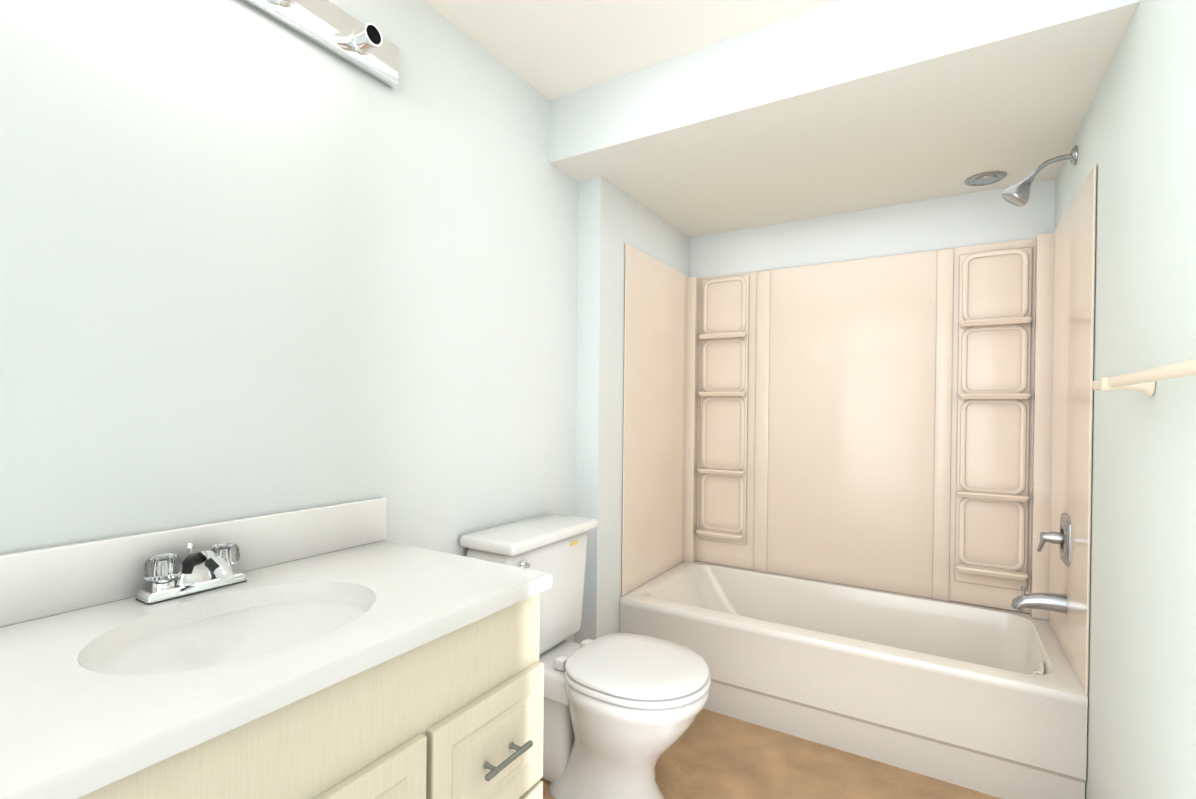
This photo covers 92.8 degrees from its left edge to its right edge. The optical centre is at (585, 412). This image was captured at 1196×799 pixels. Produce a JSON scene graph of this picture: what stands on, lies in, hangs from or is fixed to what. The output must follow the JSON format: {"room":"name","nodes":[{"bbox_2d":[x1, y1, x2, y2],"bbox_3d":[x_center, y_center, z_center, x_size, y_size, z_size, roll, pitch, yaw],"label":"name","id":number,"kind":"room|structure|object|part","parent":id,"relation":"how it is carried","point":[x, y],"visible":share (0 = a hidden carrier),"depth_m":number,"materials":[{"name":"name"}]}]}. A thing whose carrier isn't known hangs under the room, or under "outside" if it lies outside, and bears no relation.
{"room":"bathroom","nodes":[
{"label":"bathroom","id":0,"kind":"room"},
{"bbox_2d":[0,0,578,641],"bbox_3d":[-0.572,-0.057,1.571,0.100,2.444,3.930,1,0,32],"label":"wall","id":1,"kind":"structure","parent":0,"point":[254,262],"depth_m":1.26,"materials":[{"name":"paint"}]},
{"bbox_2d":[0,497,386,626],"bbox_3d":[-0.811,0.281,1.081,0.021,0.113,1.030,1,0,32],"label":"backsplash","id":2,"kind":"structure","parent":1,"relation":"attached to","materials":[{"name":"stone"}]},
{"bbox_2d":[243,0,398,87],"bbox_3d":[-0.672,-0.924,1.132,0.174,0.102,0.840,1,0,32],"label":"sconce","id":3,"kind":"object","parent":1,"relation":"attached to","point":[369,49],"visible":0.96,"depth_m":1.37,"materials":[{"name":"silver metal"}]},
{"bbox_2d":[574,176,689,643],"bbox_3d":[0.255,0.112,2.698,0.106,2.110,0.941,1,0,32],"label":"wall","id":4,"kind":"structure","parent":0,"point":[613,220],"depth_m":2.32,"materials":[{"name":"paint"}]},
{"bbox_2d":[424,0,839,99],"bbox_3d":[-0.132,-1.218,0.617,1.633,0.100,2.583,1,0,32],"label":"ceiling","id":5,"kind":"structure","parent":0,"point":[550,49],"depth_m":1.74,"materials":[{"name":"white paint"}]},
{"bbox_2d":[540,708,1001,798],"bbox_3d":[0.148,1.206,1.119,1.833,0.060,3.930,1,0,32],"label":"floor","id":6,"kind":"structure","parent":0,"point":[708,754],"depth_m":1.87,"materials":[{"name":"tile"}]},
{"bbox_2d":[0,497,551,798],"bbox_3d":[-0.576,0.699,0.934,0.587,0.942,1.030,1,0,32],"label":"bathroom vanity","id":7,"kind":"object","parent":6,"relation":"on","point":[346,650],"visible":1,"depth_m":0.93,"materials":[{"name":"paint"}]},
{"bbox_2d":[136,542,246,604],"bbox_3d":[-0.705,0.293,1.058,0.154,0.088,0.170,1,0,32],"label":"faucet","id":8,"kind":"object","parent":7,"relation":"on","point":[194,583],"depth_m":1.05,"materials":[{"name":"silver metal"}]},
{"bbox_3d":[-0.357,0.786,0.810,0.018,0.503,0.322,1,0,32],"label":"door","id":9,"kind":"part","parent":7,"relation":"part of","materials":[{"name":"paint"}]},
{"bbox_3d":[-0.180,0.657,1.089,0.018,0.244,0.314,1,0,32],"label":"drawer","id":10,"kind":"part","parent":7,"relation":"part of","materials":[{"name":"paint"}]},
{"bbox_3d":[-0.152,0.658,1.086,0.032,0.013,0.130,1,0,32],"label":"handle","id":11,"kind":"part","parent":7,"relation":"part of","materials":[{"name":"grey metal"}]},
{"bbox_3d":[-0.183,0.913,1.091,0.018,0.249,0.314,1,0,32],"label":"drawer","id":12,"kind":"part","parent":7,"relation":"part of","materials":[{"name":"paint"}]},
{"bbox_2d":[460,513,710,798],"bbox_3d":[0.031,0.775,1.770,0.710,0.790,0.486,1,0,32],"label":"toilet","id":13,"kind":"object","parent":6,"relation":"on","point":[621,711],"visible":0.79,"depth_m":1.69,"materials":[{"name":"ceramic"}]},
{"bbox_3d":[-0.189,0.458,1.677,0.039,0.033,0.092,1,0,32],"label":"lever","id":14,"kind":"part","parent":13,"relation":"part of","materials":[{"name":"silver metal"}]},
{"bbox_3d":[0.145,0.766,1.715,0.458,0.054,0.394,1,0,32],"label":"seat","id":15,"kind":"part","parent":13,"relation":"part of","materials":[{"name":"plastic"}]},
{"bbox_2d":[620,164,1096,798],"bbox_3d":[0.994,0.230,2.342,1.523,1.893,0.752,1,0,32],"label":"bathtub","id":16,"kind":"object","parent":6,"relation":"on","point":[856,508],"visible":0.98,"depth_m":2.43,"materials":[{"name":"plastic"}]},
{"bbox_2d":[696,275,748,544],"bbox_3d":[0.694,-0.015,2.920,0.250,1.370,0.080,1,0,32],"label":"shelf","id":17,"kind":"object","parent":16,"relation":"attached to","point":[722,302],"depth_m":2.94,"materials":[{"name":"plastic"}]},
{"bbox_2d":[955,247,1032,590],"bbox_3d":[1.657,0.024,2.315,0.245,1.380,0.080,1,0,32],"label":"shelf","id":18,"kind":"object","parent":16,"relation":"attached to","point":[994,285],"depth_m":2.33,"materials":[{"name":"plastic"}]},
{"bbox_3d":[1.544,0.510,1.944,0.147,0.344,0.148,1,0,32],"label":"valve spout","id":19,"kind":"part","parent":16,"relation":"part of","materials":[{"name":"silver metal"}]},
{"bbox_2d":[549,0,1139,237],"bbox_3d":[0.859,-1.101,2.197,1.633,0.334,1.147,1,0,32],"label":"ceiling bulkhead","id":20,"kind":"object","parent":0,"point":[841,106],"visible":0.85,"depth_m":1.83,"materials":[{"name":"paint"}]},
{"bbox_2d":[965,171,1006,185],"bbox_3d":[1.577,-0.921,2.246,0.136,0.011,0.136,1,0,32],"label":"recessed light","id":21,"kind":"object","parent":20,"relation":"attached to","point":[986,178],"visible":1,"depth_m":2.23,"materials":[{"name":"silver metal"}]},
{"bbox_2d":[690,179,1054,277],"bbox_3d":[1.180,-0.046,2.732,1.633,2.444,0.100,1,0,32],"label":"wall","id":22,"kind":"structure","parent":0,"point":[978,218],"depth_m":2.58,"materials":[{"name":"paint"}]},
{"bbox_2d":[1054,0,1195,798],"bbox_3d":[0.895,-0.035,0.649,0.100,2.444,3.930,1,0,32],"label":"wall","id":23,"kind":"structure","parent":0,"point":[1134,141],"depth_m":1.21,"materials":[{"name":"paint"}]},
{"bbox_2d":[1001,145,1077,205],"bbox_3d":[1.539,-0.800,1.940,0.199,0.172,0.086,1,0,32],"label":"shower head","id":24,"kind":"object","parent":23,"relation":"attached to","point":[1017,194],"visible":1,"depth_m":1.94},
{"bbox_2d":[1090,359,1195,396],"bbox_3d":[0.974,-0.060,0.946,0.080,0.052,0.857,1,0,32],"label":"towel rail","id":25,"kind":"object","parent":23,"relation":"attached to","point":[1143,380],"visible":1,"depth_m":1.01,"materials":[{"name":"beige plastic"}]}
]}

